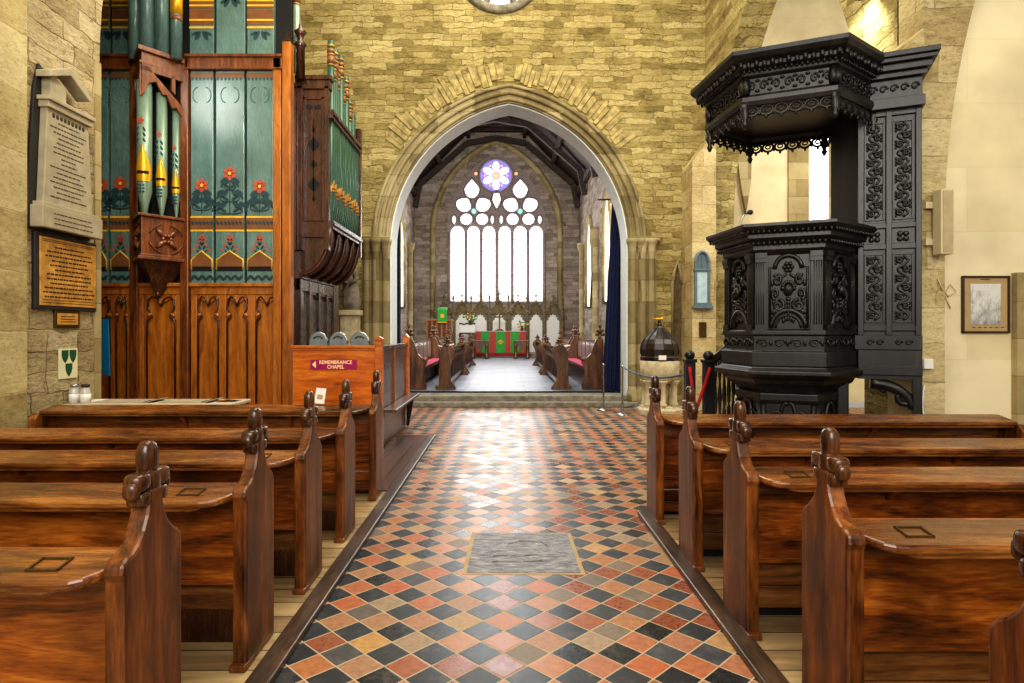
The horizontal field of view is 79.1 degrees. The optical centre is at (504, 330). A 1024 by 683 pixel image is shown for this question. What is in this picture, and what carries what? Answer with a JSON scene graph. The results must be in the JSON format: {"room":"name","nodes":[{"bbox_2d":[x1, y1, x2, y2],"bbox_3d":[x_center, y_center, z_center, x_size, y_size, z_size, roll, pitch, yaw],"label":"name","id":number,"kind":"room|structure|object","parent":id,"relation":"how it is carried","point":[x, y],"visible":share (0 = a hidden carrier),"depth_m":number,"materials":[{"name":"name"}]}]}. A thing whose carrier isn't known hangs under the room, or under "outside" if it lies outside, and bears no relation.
{"room":"church","nodes":[
{"label":"church","id":0,"kind":"room"},
{"bbox_2d":[0,0,26,427],"bbox_3d":[-4.650,-3.800,0.475,0.900,10.600,9.950,0,0,0],"label":"wall","id":1,"kind":"structure","parent":0,"point":[13,13],"depth_m":5.30,"materials":[{"name":"stone"}]},
{"bbox_2d":[27,0,102,427],"bbox_3d":[-4.675,-3.800,8.925,0.850,10.600,6.950,0,0,0],"label":"wall","id":2,"kind":"structure","parent":0,"point":[60,33],"depth_m":5.89,"materials":[{"name":"stone"}]},
{"bbox_2d":[31,231,95,311],"bbox_3d":[-4.227,-0.550,5.980,0.045,0.700,0.840,0,0,0],"label":"memorial plaque","id":3,"kind":"object","parent":2,"relation":"attached to","point":[63,269],"visible":1,"depth_m":5.88,"materials":[{"name":"gold metal"}]},
{"bbox_2d":[27,63,101,241],"bbox_3d":[-4.165,-1.689,5.885,0.170,1.559,0.870,0,0,0],"label":"tablet","id":4,"kind":"object","parent":2,"relation":"attached to","point":[59,197],"visible":1,"depth_m":5.75,"materials":[{"name":"white stone"}]},
{"bbox_2d":[53,310,79,327],"bbox_3d":[-4.237,-0.115,6.000,0.024,0.170,0.340,0,0,0],"label":"brass plate","id":5,"kind":"object","parent":2,"relation":"attached to","point":[61,318],"visible":1,"depth_m":5.98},
{"bbox_2d":[58,348,77,378],"bbox_3d":[-4.240,0.315,6.020,0.018,0.290,0.250,0,0,0],"label":"notice","id":6,"kind":"object","parent":2,"relation":"attached to","point":[67,358],"visible":1,"depth_m":6.01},
{"bbox_2d":[94,60,100,398],"bbox_3d":[-4.248,-0.650,6.457,0.027,4.300,0.095,0,0,0],"label":"trim","id":7,"kind":"structure","parent":2,"relation":"attached to","point":[97,66],"depth_m":6.44,"materials":[{"name":"stone"}]},
{"bbox_2d":[401,193,413,342],"bbox_3d":[-4.970,-2.950,23.025,0.300,8.900,19.950,0,0,0],"label":"wall","id":8,"kind":"structure","parent":0,"point":[408,211],"depth_m":30.65,"materials":[{"name":"grey stone"}]},
{"bbox_2d":[401,215,405,308],"bbox_3d":[-4.780,-3.195,28.400,0.190,4.293,1.820,0,0,0],"label":"window","id":9,"kind":"structure","parent":8,"relation":"in","point":[403,237],"depth_m":29.06,"materials":[{"name":"grey"}]},
{"bbox_2d":[410,120,590,196],"bbox_3d":[-0.450,-8.707,23.025,8.780,3.315,19.950,0,0,0],"label":"beam","id":10,"kind":"structure","parent":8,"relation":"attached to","point":[587,174],"depth_m":31.17,"materials":[{"name":"brown wood"}]},
{"bbox_2d":[414,116,578,339],"bbox_3d":[-0.450,-5.600,33.150,9.140,14.200,0.300,0,0,0],"label":"wall","id":11,"kind":"structure","parent":0,"point":[430,189],"depth_m":33.00,"materials":[{"name":"grey stone"}]},
{"bbox_2d":[430,141,562,318],"bbox_3d":[-0.452,-4.560,32.920,7.080,11.320,0.360,0,0,0],"label":"window","id":12,"kind":"structure","parent":11,"relation":"in","point":[496,227],"depth_m":32.93,"materials":[{"name":"glass"}]},
{"bbox_2d":[294,0,704,405],"bbox_3d":[-1.750,-3.800,12.725,12.500,10.600,0.650,0,0,0],"label":"wall","id":13,"kind":"structure","parent":0,"point":[642,58],"depth_m":12.40,"materials":[{"name":"stone"}]},
{"bbox_2d":[339,267,362,344],"bbox_3d":[-2.989,-0.037,11.950,0.425,3.075,0.380,0,0,0],"label":"stone statue","id":14,"kind":"object","parent":13,"relation":"attached to","point":[350,315],"visible":0.34,"depth_m":11.82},
{"bbox_2d":[362,236,391,344],"bbox_3d":[-2.574,-0.185,12.355,0.653,3.370,0.315,0,0,0],"label":"trim","id":15,"kind":"structure","parent":13,"relation":"attached to","point":[375,249],"depth_m":12.29,"materials":[{"name":"yellow stone"}]},
{"bbox_2d":[468,0,531,13],"bbox_3d":[-0.100,-7.220,12.380,1.780,1.780,0.180,0,0,0],"label":"window","id":16,"kind":"structure","parent":13,"relation":"in","point":[491,6],"depth_m":12.32,"materials":[{"name":"white glass"}]},
{"bbox_2d":[371,83,646,236],"bbox_3d":[0.080,-3.313,12.363,5.500,3.246,0.115,0,0,0],"label":"trim","id":17,"kind":"structure","parent":13,"relation":"attached to","point":[479,101],"depth_m":12.33,"materials":[{"name":"yellow stone"}]},
{"bbox_2d":[390,103,627,394],"bbox_3d":[0.080,-1.631,12.740,4.760,5.861,0.640,0,0,0],"label":"trim","id":18,"kind":"structure","parent":13,"relation":"attached to","point":[508,109],"depth_m":12.65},
{"bbox_2d":[385,61,636,149],"bbox_3d":[0.124,-4.500,12.391,5.036,1.756,0.059,0,0,0],"label":"arch stones","id":19,"kind":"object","parent":13,"relation":"attached to","point":[406,118],"depth_m":12.38,"materials":[{"name":"stone"}]},
{"bbox_2d":[411,391,625,400],"bbox_3d":[0.150,1.400,12.900,5.500,0.200,1.000,0,0,0],"label":"step","id":20,"kind":"structure","parent":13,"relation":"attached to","point":[436,396],"depth_m":12.40,"materials":[{"name":"grey stone"}]},
{"bbox_2d":[626,236,659,401],"bbox_3d":[2.733,-0.185,12.355,0.653,3.370,0.315,0,0,0],"label":"column","id":21,"kind":"structure","parent":13,"relation":"attached to","point":[641,249],"depth_m":12.30,"materials":[{"name":"yellow stone"}]},
{"bbox_2d":[671,261,682,360],"bbox_3d":[3.445,-0.375,12.403,0.170,1.950,0.014,0,0,0],"label":"trim","id":22,"kind":"structure","parent":13,"relation":"attached to","point":[677,286],"depth_m":12.39,"materials":[{"name":"stone"}]},
{"bbox_2d":[414,116,588,186],"bbox_3d":[-0.450,-9.825,23.025,9.340,5.050,19.950,0,0,0],"label":"ceiling","id":23,"kind":"structure","parent":0,"point":[565,146],"depth_m":31.88,"materials":[{"name":"brown wood"}]},
{"bbox_2d":[413,126,579,207],"bbox_3d":[-0.450,-8.588,32.510,8.755,4.224,0.220,0,0,0],"label":"beam","id":24,"kind":"structure","parent":23,"relation":"attached to","point":[459,149],"depth_m":32.40,"materials":[{"name":"brown wood"}]},
{"bbox_2d":[408,117,586,195],"bbox_3d":[-0.450,-8.588,29.610,8.755,4.224,0.220,0,0,0],"label":"beam","id":25,"kind":"structure","parent":23,"relation":"attached to","point":[503,120],"depth_m":29.50,"materials":[{"name":"brown wood"}]},
{"bbox_2d":[589,163,597,177],"bbox_3d":[-0.450,-8.588,26.110,8.755,4.224,0.220,0,0,0],"label":"beam","id":26,"kind":"structure","parent":23,"relation":"attached to","point":[593,172],"depth_m":26.00,"materials":[{"name":"brown wood"}]},
{"bbox_2d":[475,352,535,357],"bbox_3d":[-0.200,1.210,31.400,4.200,0.180,2.400,0,0,0],"label":"step","id":27,"kind":"structure","parent":0,"point":[533,354],"depth_m":30.20,"materials":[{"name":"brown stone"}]},
{"bbox_2d":[458,323,475,352],"bbox_3d":[-1.860,0.352,30.745,0.870,1.535,0.510,0,0,0],"label":"table","id":28,"kind":"object","parent":27,"relation":"on","point":[467,328],"visible":0.73,"depth_m":30.53,"materials":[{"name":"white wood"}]},
{"bbox_2d":[458,313,476,323],"bbox_3d":[-1.852,-0.625,30.777,0.913,0.550,0.407,0,0,10],"label":"flower vase","id":29,"kind":"object","parent":28,"relation":"on","point":[472,317],"visible":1,"depth_m":30.70,"materials":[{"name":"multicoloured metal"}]},
{"bbox_2d":[434,291,563,351],"bbox_3d":[-0.329,-0.538,32.724,6.884,3.316,0.451,0,0,0],"label":"screen","id":30,"kind":"object","parent":27,"relation":"on","point":[548,322],"visible":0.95,"depth_m":32.70,"materials":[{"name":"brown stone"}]},
{"bbox_2d":[475,331,525,352],"bbox_3d":[-0.227,0.560,31.625,2.606,1.120,0.890,0,0,0],"label":"altar","id":31,"kind":"object","parent":27,"relation":"on","point":[499,341],"visible":0.83,"depth_m":31.20,"materials":[{"name":"fabric"}]},
{"bbox_2d":[494,310,504,330],"bbox_3d":[-0.281,-0.530,31.700,0.560,1.060,0.200,0,0,0],"label":"cross","id":32,"kind":"object","parent":31,"relation":"on","point":[499,316],"visible":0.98,"depth_m":31.68,"materials":[{"name":"gold metal"}]},
{"bbox_2d":[475,353,530,354],"bbox_3d":[-0.316,1.145,30.295,3.156,0.090,0.310,0,0,0],"label":"carpet","id":33,"kind":"object","parent":27,"relation":"on","point":[475,353],"visible":0.64,"depth_m":30.23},
{"bbox_2d":[410,358,620,392],"bbox_3d":[-0.450,1.400,23.125,8.900,0.200,20.150,0,0,0],"label":"floor","id":34,"kind":"structure","parent":0,"point":[491,374],"depth_m":16.29,"materials":[{"name":"stone"}]},
{"bbox_2d":[397,220,400,342],"bbox_3d":[-2.495,-0.785,13.300,0.710,4.151,0.148,0,0,0],"label":"curtain","id":35,"kind":"object","parent":34,"relation":"on","point":[399,230],"visible":0.05,"depth_m":13.30,"materials":[{"name":"fabric"}]},
{"bbox_2d":[404,324,440,389],"bbox_3d":[-1.985,0.568,16.075,0.530,1.463,4.680,0,0,0],"label":"stall","id":36,"kind":"object","parent":34,"relation":"on","point":[424,362],"visible":0.8,"depth_m":14.71,"materials":[{"name":"brown wood"}]},
{"bbox_2d":[425,358,438,367],"bbox_3d":[-1.985,0.825,16.075,0.310,0.050,4.410,0,0,0],"label":"seat cushion","id":37,"kind":"object","parent":36,"relation":"on","point":[431,362],"depth_m":16.26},
{"bbox_2d":[426,307,453,340],"bbox_3d":[-2.863,0.127,27.351,1.154,2.345,1.018,0,0,0],"label":"pulpit","id":38,"kind":"object","parent":34,"relation":"on","point":[441,323],"visible":0.53,"depth_m":26.96,"materials":[{"name":"brown wood"}]},
{"bbox_2d":[432,326,454,348],"bbox_3d":[-1.985,0.568,21.200,0.530,1.463,4.430,0,0,0],"label":"stall","id":39,"kind":"object","parent":34,"relation":"on","point":[440,340],"visible":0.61,"depth_m":21.11,"materials":[{"name":"brown wood"}]},
{"bbox_2d":[435,335,467,389],"bbox_3d":[-1.322,0.709,16.075,0.476,1.182,4.680,0,0,0],"label":"desk","id":40,"kind":"object","parent":34,"relation":"on","point":[451,359],"visible":1,"depth_m":13.75,"materials":[{"name":"brown wood"}]},
{"bbox_2d":[463,334,475,372],"bbox_3d":[-1.322,0.709,21.200,0.476,1.182,4.430,0,0,0],"label":"desk","id":41,"kind":"object","parent":34,"relation":"on","point":[468,359],"visible":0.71,"depth_m":22.18,"materials":[{"name":"brown wood"}]},
{"bbox_2d":[472,340,488,358],"bbox_3d":[-1.181,0.875,29.300,0.856,0.851,0.600,0,0,0],"label":"side table","id":42,"kind":"object","parent":34,"relation":"on","point":[479,343],"visible":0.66,"depth_m":29.08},
{"bbox_2d":[513,340,529,358],"bbox_3d":[0.780,0.875,29.300,0.762,0.851,0.600,0,0,0],"label":"side table","id":43,"kind":"object","parent":34,"relation":"on","point":[521,343],"visible":1,"depth_m":29.05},
{"bbox_2d":[532,334,544,372],"bbox_3d":[1.262,0.709,21.200,0.476,1.182,4.430,0,0,0],"label":"desk","id":44,"kind":"object","parent":34,"relation":"on","point":[539,360],"visible":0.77,"depth_m":22.39,"materials":[{"name":"brown wood"}]},
{"bbox_2d":[540,335,571,389],"bbox_3d":[1.262,0.709,16.075,0.476,1.182,4.680,0,0,0],"label":"desk","id":45,"kind":"object","parent":34,"relation":"on","point":[556,364],"visible":1,"depth_m":13.75,"materials":[{"name":"brown wood"}]},
{"bbox_2d":[554,326,576,349],"bbox_3d":[1.955,0.568,21.200,0.530,1.463,4.430,0,0,0],"label":"stall","id":46,"kind":"object","parent":34,"relation":"on","point":[567,340],"visible":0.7,"depth_m":21.57,"materials":[{"name":"brown wood"}]},
{"bbox_2d":[567,324,604,389],"bbox_3d":[1.955,0.568,16.075,0.530,1.463,4.680,0,0,0],"label":"stall","id":47,"kind":"object","parent":34,"relation":"on","point":[586,359],"visible":0.94,"depth_m":13.76,"materials":[{"name":"brown wood"}]},
{"bbox_2d":[568,358,583,367],"bbox_3d":[1.945,0.825,16.075,0.310,0.050,4.410,0,0,0],"label":"seat cushion","id":48,"kind":"object","parent":47,"relation":"on","point":[576,362],"depth_m":16.26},
{"bbox_2d":[597,198,620,390],"bbox_3d":[2.415,-0.785,13.300,0.870,4.151,0.148,0,0,0],"label":"curtain","id":49,"kind":"object","parent":34,"relation":"on","point":[612,344],"visible":0.4,"depth_m":13.30,"materials":[{"name":"fabric"}]},
{"bbox_2d":[181,408,863,682],"bbox_3d":[0.000,1.594,3.575,18.000,0.212,17.150,0,0,0],"label":"floor","id":50,"kind":"structure","parent":0,"point":[404,610],"depth_m":3.68,"materials":[{"name":"tile"}]},
{"bbox_2d":[0,440,180,682],"bbox_3d":[-2.663,0.921,1.988,3.069,1.132,0.415,0,0,0],"label":"pew","id":51,"kind":"object","parent":50,"relation":"on","point":[68,614],"visible":1,"depth_m":2.01,"materials":[{"name":"brown wood"}]},
{"bbox_2d":[101,318,111,375],"bbox_3d":[-4.890,0.672,7.230,0.620,1.655,0.260,0,0,0],"label":"banner","id":52,"kind":"object","parent":50,"relation":"on","point":[105,348],"visible":0.03,"depth_m":7.20,"materials":[{"name":"blue fabric"}]},
{"bbox_2d":[0,407,273,672],"bbox_3d":[-2.663,0.921,2.857,3.069,1.132,0.415,0,0,0],"label":"pew","id":53,"kind":"object","parent":50,"relation":"on","point":[226,530],"visible":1,"depth_m":2.90,"materials":[{"name":"brown wood"}]},
{"bbox_2d":[63,399,250,404],"bbox_3d":[-3.420,1.094,6.140,1.600,0.788,0.520,0,0,0],"label":"display table","id":54,"kind":"object","parent":50,"relation":"on","point":[232,401],"visible":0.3,"depth_m":5.99,"materials":[{"name":"fabric"}]},
{"bbox_2d":[69,384,79,402],"bbox_3d":[-4.180,0.607,6.020,0.095,0.185,0.095,0,0,0],"label":"glass jar","id":55,"kind":"object","parent":54,"relation":"on","point":[74,391],"visible":0.97,"depth_m":5.99,"materials":[{"name":"white glass"}]},
{"bbox_2d":[79,384,90,402],"bbox_3d":[-4.075,0.607,6.020,0.095,0.185,0.095,0,0,0],"label":"glass jar","id":56,"kind":"object","parent":54,"relation":"on","point":[85,392],"visible":1,"depth_m":5.99,"materials":[{"name":"white glass"}]},
{"bbox_2d":[91,397,167,402],"bbox_3d":[-3.720,0.684,6.160,0.600,0.030,0.300,0,0,0],"label":"booklet","id":57,"kind":"object","parent":54,"relation":"on","point":[106,400],"visible":1,"depth_m":6.08,"materials":[{"name":"grey paper"}]},
{"bbox_2d":[159,397,222,402],"bbox_3d":[-3.110,0.684,6.160,0.500,0.030,0.300,0,0,0],"label":"booklet","id":58,"kind":"object","parent":54,"relation":"on","point":[214,399],"visible":1,"depth_m":6.08,"materials":[{"name":"grey paper"}]},
{"bbox_2d":[0,391,321,594],"bbox_3d":[-2.663,0.921,3.658,3.069,1.132,0.415,0,0,0],"label":"pew","id":59,"kind":"object","parent":50,"relation":"on","point":[297,474],"visible":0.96,"depth_m":3.65,"materials":[{"name":"brown wood"}]},
{"bbox_2d":[0,380,354,542],"bbox_3d":[-2.663,0.921,4.508,3.069,1.132,0.415,0,0,0],"label":"pew","id":60,"kind":"object","parent":50,"relation":"on","point":[338,444],"visible":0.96,"depth_m":4.49,"materials":[{"name":"brown wood"}]},
{"bbox_2d":[28,370,382,500],"bbox_3d":[-2.634,0.921,5.577,3.009,1.132,0.415,0,0,0],"label":"pew","id":61,"kind":"object","parent":50,"relation":"on","point":[368,419],"visible":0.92,"depth_m":5.60,"materials":[{"name":"brown wood"}]},
{"bbox_2d":[315,388,325,403],"bbox_3d":[-1.674,0.588,5.621,0.101,0.144,0.044,0,0,0],"label":"leaflet","id":62,"kind":"object","parent":61,"relation":"on","point":[320,394],"visible":0.93,"depth_m":5.62,"materials":[{"name":"white paper"}]},
{"bbox_2d":[100,0,362,404],"bbox_3d":[-4.015,-1.950,9.139,3.360,6.900,2.922,0,0,0],"label":"pipe organ","id":63,"kind":"object","parent":50,"relation":"on","point":[231,186],"visible":0.88,"depth_m":8.16,"materials":[{"name":"brown wood"}]},
{"bbox_2d":[101,178,107,191],"bbox_3d":[-5.310,-1.918,8.157,0.172,0.186,0.001,0,0,0],"label":"flower","id":64,"kind":"object","parent":63,"relation":"on","point":[104,187],"depth_m":8.16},
{"bbox_2d":[114,176,126,189],"bbox_3d":[-5.062,-1.944,8.157,0.172,0.186,0.001,0,0,0],"label":"flower","id":65,"kind":"object","parent":63,"relation":"on","point":[119,179],"depth_m":8.16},
{"bbox_2d":[137,116,143,123],"bbox_3d":[-4.562,-2.640,7.760,0.090,0.094,0.001,0,0,0],"label":"flower","id":66,"kind":"object","parent":63,"relation":"on","point":[140,119],"depth_m":7.76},
{"bbox_2d":[195,178,207,191],"bbox_3d":[-3.991,-1.918,8.157,0.172,0.186,0.001,0,0,0],"label":"flower","id":67,"kind":"object","parent":63,"relation":"on","point":[201,181],"depth_m":8.16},
{"bbox_2d":[223,166,235,179],"bbox_3d":[-3.622,-2.076,8.157,0.172,0.186,0.001,0,0,0],"label":"flower","id":68,"kind":"object","parent":63,"relation":"on","point":[230,169],"depth_m":8.16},
{"bbox_2d":[253,179,265,192],"bbox_3d":[-3.228,-1.905,8.157,0.172,0.186,0.001,0,0,0],"label":"flower","id":69,"kind":"object","parent":63,"relation":"on","point":[259,182],"depth_m":8.16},
{"bbox_2d":[309,331,327,344],"bbox_3d":[-2.406,0.753,8.136,0.258,1.494,0.329,0,0,0],"label":"chair","id":70,"kind":"object","parent":50,"relation":"on","point":[317,338],"visible":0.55,"depth_m":7.98,"materials":[{"name":"grey plastic"}]},
{"bbox_2d":[329,331,347,344],"bbox_3d":[-2.148,0.753,8.136,0.258,1.494,0.329,0,0,0],"label":"chair","id":71,"kind":"object","parent":50,"relation":"on","point":[337,338],"visible":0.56,"depth_m":7.98,"materials":[{"name":"grey plastic"}]},
{"bbox_2d":[244,434,435,682],"bbox_3d":[-1.038,1.482,4.580,0.105,0.035,8.560,0,0,0],"label":"trim","id":72,"kind":"structure","parent":50,"relation":"on","point":[276,657],"depth_m":3.50,"materials":[{"name":"wood"}]},
{"bbox_2d":[290,334,419,451],"bbox_3d":[-1.960,0.771,8.592,1.260,1.457,2.255,0,0,0],"label":"pew","id":73,"kind":"object","parent":50,"relation":"on","point":[392,361],"visible":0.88,"depth_m":7.50,"materials":[{"name":"brown wood"}]},
{"bbox_2d":[310,360,356,369],"bbox_3d":[-2.072,0.405,7.494,0.562,0.121,0.010,0,0,0],"label":"sign","id":74,"kind":"object","parent":73,"relation":"attached to","point":[314,364],"visible":1,"depth_m":7.49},
{"bbox_2d":[350,332,369,344],"bbox_3d":[-1.871,0.753,8.136,0.258,1.494,0.329,0,0,0],"label":"chair","id":75,"kind":"object","parent":50,"relation":"on","point":[359,338],"visible":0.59,"depth_m":7.98,"materials":[{"name":"grey plastic"}]},
{"bbox_2d":[383,435,427,490],"bbox_3d":[-1.298,1.481,7.275,0.405,0.014,3.050,0,0,0],"label":"platform","id":76,"kind":"object","parent":50,"relation":"on","point":[397,454],"visible":0.57,"depth_m":7.40,"materials":[{"name":"wood"}]},
{"bbox_2d":[462,533,584,574],"bbox_3d":[0.115,1.499,4.210,0.760,0.002,0.790,0,0,0],"label":"trim","id":77,"kind":"structure","parent":50,"relation":"on","point":[473,534],"depth_m":3.98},
{"bbox_2d":[597,363,609,410],"bbox_3d":[1.867,1.055,11.750,0.260,0.890,0.256,0,0,0],"label":"stanchion","id":78,"kind":"object","parent":50,"relation":"on","point":[603,364],"visible":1,"depth_m":11.73,"materials":[{"name":"grey metal"}]},
{"bbox_2d":[615,365,629,415],"bbox_3d":[2.104,1.055,11.100,0.260,0.890,0.256,0,0,0],"label":"stanchion","id":79,"kind":"object","parent":50,"relation":"on","point":[622,413],"visible":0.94,"depth_m":11.08,"materials":[{"name":"grey metal"}]},
{"bbox_2d":[622,366,683,407],"bbox_3d":[2.135,0.956,9.512,0.308,0.899,4.219,0,0,4],"label":"rope","id":80,"kind":"object","parent":79,"relation":"hanging from","point":[678,375],"visible":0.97,"depth_m":9.20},
{"bbox_2d":[636,360,682,415],"bbox_3d":[2.791,1.015,11.200,0.777,0.970,0.777,0,0,0],"label":"baptismal font","id":81,"kind":"object","parent":50,"relation":"on","point":[668,386],"visible":0.69,"depth_m":10.97,"materials":[{"name":"stone"}]},
{"bbox_2d":[640,317,679,360],"bbox_3d":[2.792,0.135,11.200,0.718,0.787,0.719,0,0,0],"label":"cover","id":82,"kind":"object","parent":81,"relation":"on","point":[659,344],"visible":1,"depth_m":10.96,"materials":[{"name":"brown wood"}]},
{"bbox_2d":[640,360,679,383],"bbox_3d":[2.791,0.735,11.200,0.700,0.410,0.700,0,0,0],"label":"basin","id":83,"kind":"object","parent":81,"relation":"in","point":[648,368],"depth_m":10.91,"materials":[{"name":"stone"}]},
{"bbox_2d":[638,511,789,682],"bbox_3d":[1.135,1.482,2.680,0.110,0.035,4.760,0,0,0],"label":"trim","id":84,"kind":"structure","parent":50,"relation":"on","point":[762,667],"depth_m":3.25,"materials":[{"name":"wood"}]},
{"bbox_2d":[682,32,940,413],"bbox_3d":[2.812,-0.560,6.417,1.851,4.120,2.411,0,0,-22],"label":"pulpit","id":85,"kind":"object","parent":50,"relation":"on","point":[812,308],"visible":0.98,"depth_m":5.88,"materials":[{"name":"black wood"}]},
{"bbox_2d":[688,367,710,404],"bbox_3d":[2.246,0.671,7.191,0.281,0.511,0.101,0,0,38],"label":"rope","id":86,"kind":"object","parent":85,"relation":"hanging from","point":[689,368],"visible":0.66,"depth_m":7.15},
{"bbox_2d":[706,218,876,328],"bbox_3d":[2.860,-0.500,6.280,1.578,1.000,1.368,0,0,24],"label":"tub","id":87,"kind":"object","parent":85,"relation":"in","point":[820,273],"depth_m":5.86,"materials":[{"name":"black wood"}]},
{"bbox_2d":[647,375,1023,523],"bbox_3d":[2.588,0.921,4.928,2.849,1.132,0.415,0,0,0],"label":"pew","id":88,"kind":"object","parent":50,"relation":"on","point":[663,430],"visible":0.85,"depth_m":4.89,"materials":[{"name":"brown wood"}]},
{"bbox_2d":[679,386,1023,571],"bbox_3d":[2.648,0.921,3.987,2.969,1.132,0.415,0,0,0],"label":"pew","id":89,"kind":"object","parent":50,"relation":"on","point":[701,460],"visible":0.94,"depth_m":3.98,"materials":[{"name":"brown wood"}]},
{"bbox_2d":[723,400,1023,640],"bbox_3d":[2.648,0.921,3.138,2.969,1.132,0.415,0,0,0],"label":"pew","id":90,"kind":"object","parent":50,"relation":"on","point":[763,507],"visible":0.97,"depth_m":3.17,"materials":[{"name":"brown wood"}]},
{"bbox_2d":[802,427,1023,682],"bbox_3d":[2.648,0.921,2.257,2.969,1.132,0.415,0,0,0],"label":"pew","id":91,"kind":"object","parent":50,"relation":"on","point":[885,600],"visible":1,"depth_m":2.30,"materials":[{"name":"brown wood"}]},
{"bbox_2d":[989,529,1023,682],"bbox_3d":[2.643,0.921,1.308,2.969,1.132,0.415,0,0,0],"label":"pew","id":92,"kind":"object","parent":50,"relation":"on","point":[1006,633],"visible":1,"depth_m":1.43,"materials":[{"name":"brown wood"}]},
{"bbox_2d":[413,401,640,406],"bbox_3d":[0.150,1.450,12.300,5.500,0.100,0.300,0,0,0],"label":"step","id":93,"kind":"structure","parent":0,"point":[415,403],"depth_m":12.15,"materials":[{"name":"grey stone"}]},
{"bbox_2d":[579,176,606,341],"bbox_3d":[4.070,-2.950,23.025,0.300,8.900,19.950,0,0,0],"label":"wall","id":94,"kind":"structure","parent":0,"point":[589,204],"depth_m":27.15,"materials":[{"name":"grey stone"}]},
{"bbox_2d":[407,203,611,339],"bbox_3d":[-0.450,-1.525,26.000,9.020,5.650,10.056,0,0,0],"label":"trim","id":95,"kind":"structure","parent":94,"relation":"attached to","point":[594,231],"depth_m":30.67,"materials":[{"name":"stone"}]},
{"bbox_2d":[585,215,592,308],"bbox_3d":[3.880,-3.195,28.400,0.190,4.293,1.820,0,0,0],"label":"window","id":96,"kind":"structure","parent":94,"relation":"in","point":[588,238],"depth_m":28.88,"materials":[{"name":"grey"}]},
{"bbox_2d":[602,190,611,303],"bbox_3d":[3.880,-3.195,23.400,0.190,4.293,1.820,0,0,0],"label":"window","id":97,"kind":"structure","parent":94,"relation":"in","point":[606,213],"depth_m":23.88,"materials":[{"name":"grey"}]},
{"bbox_2d":[682,140,715,409],"bbox_3d":[3.765,-1.100,12.070,0.450,5.200,0.700,0,0,0],"label":"wall","id":98,"kind":"structure","parent":0,"point":[699,174],"depth_m":11.72,"materials":[{"name":"stone"}]},
{"bbox_2d":[692,250,712,308],"bbox_3d":[3.724,-0.972,11.680,0.380,1.099,0.080,0,0,0],"label":"tablet","id":99,"kind":"object","parent":98,"relation":"attached to","point":[701,269],"visible":1,"depth_m":11.69,"materials":[{"name":"grey stone"}]},
{"bbox_2d":[699,322,705,336],"bbox_3d":[3.733,-0.028,11.705,0.132,0.284,0.030,0,0,0],"label":"wooden plaque","id":100,"kind":"object","parent":98,"relation":"attached to","point":[702,325],"visible":1,"depth_m":11.69,"materials":[{"name":"brown wood"}]},
{"bbox_2d":[734,0,863,402],"bbox_3d":[7.225,-3.800,13.100,5.550,10.600,0.200,0,0,0],"label":"wall","id":101,"kind":"structure","parent":0,"point":[791,20],"depth_m":13.00,"materials":[{"name":"beige paint"}]},
{"bbox_2d":[737,146,751,213],"bbox_3d":[4.935,-3.975,12.960,0.430,3.050,0.120,0,0,0],"label":"trim","id":102,"kind":"structure","parent":101,"relation":"attached to","point":[744,168],"depth_m":12.90,"materials":[{"name":"stone"}]},
{"bbox_2d":[788,141,830,220],"bbox_3d":[6.615,-2.250,12.990,1.370,6.500,0.060,0,0,0],"label":"trim","id":103,"kind":"structure","parent":101,"relation":"attached to","point":[798,160],"depth_m":12.96,"materials":[{"name":"stone"}]},
{"bbox_2d":[809,140,828,219],"bbox_3d":[6.565,-3.250,12.986,0.410,3.700,0.048,0,0,0],"label":"window","id":104,"kind":"structure","parent":101,"relation":"in","point":[818,163],"depth_m":12.97,"materials":[{"name":"white"}]},
{"bbox_2d":[705,0,898,413],"bbox_3d":[4.250,-3.800,9.350,0.500,10.600,6.100,0,0,0],"label":"wall","id":105,"kind":"structure","parent":0,"point":[731,26],"depth_m":10.84,"materials":[{"name":"stone"}]},
{"bbox_2d":[888,0,974,413],"bbox_3d":[5.950,-3.800,6.120,4.100,10.600,0.400,0,0,0],"label":"wall pier","id":106,"kind":"object","parent":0,"point":[945,23],"visible":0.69,"depth_m":5.92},
{"bbox_2d":[922,359,933,368],"bbox_3d":[4.025,0.314,5.905,0.090,0.095,0.040,0,0,0],"label":"wall socket","id":107,"kind":"object","parent":106,"relation":"attached to","point":[926,363],"visible":0.86,"depth_m":5.88,"materials":[{"name":"white plastic"}]},
{"bbox_2d":[923,189,953,255],"bbox_3d":[4.076,-1.018,5.830,0.180,0.609,0.171,0,0,0],"label":"loudspeaker","id":108,"kind":"object","parent":106,"relation":"attached to","point":[942,206],"visible":1,"depth_m":5.75,"materials":[{"name":"plastic"}]},
{"bbox_2d":[943,190,952,251],"bbox_3d":[4.106,-1.018,5.747,0.090,0.569,0.007,0,0,0],"label":"grille","id":109,"kind":"object","parent":108,"relation":"attached to","point":[947,194],"depth_m":5.74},
{"bbox_2d":[938,278,956,307],"bbox_3d":[4.234,-0.360,5.957,0.265,0.285,0.059,0,0,-23],"label":"loose cable","id":110,"kind":"object","parent":106,"relation":"attached to","point":[938,278],"visible":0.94,"depth_m":5.98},
{"bbox_2d":[945,0,1023,418],"bbox_3d":[6.075,-1.700,6.100,3.850,6.400,0.200,0,0,0],"label":"wall","id":111,"kind":"structure","parent":0,"point":[985,162],"depth_m":6.00,"materials":[{"name":"beige paint"}]},
{"bbox_2d":[961,276,1010,332],"bbox_3d":[4.640,-0.257,5.985,0.460,0.552,0.030,0,0,0],"label":"framed picture","id":112,"kind":"object","parent":111,"relation":"attached to","point":[985,300],"visible":1,"depth_m":5.99},
{"bbox_2d":[1011,272,1023,424],"bbox_3d":[5.100,0.470,5.970,0.400,2.060,0.080,0,0,0],"label":"trim","id":113,"kind":"structure","parent":111,"relation":"attached to","point":[1017,279],"depth_m":5.93,"materials":[{"name":"stone"}]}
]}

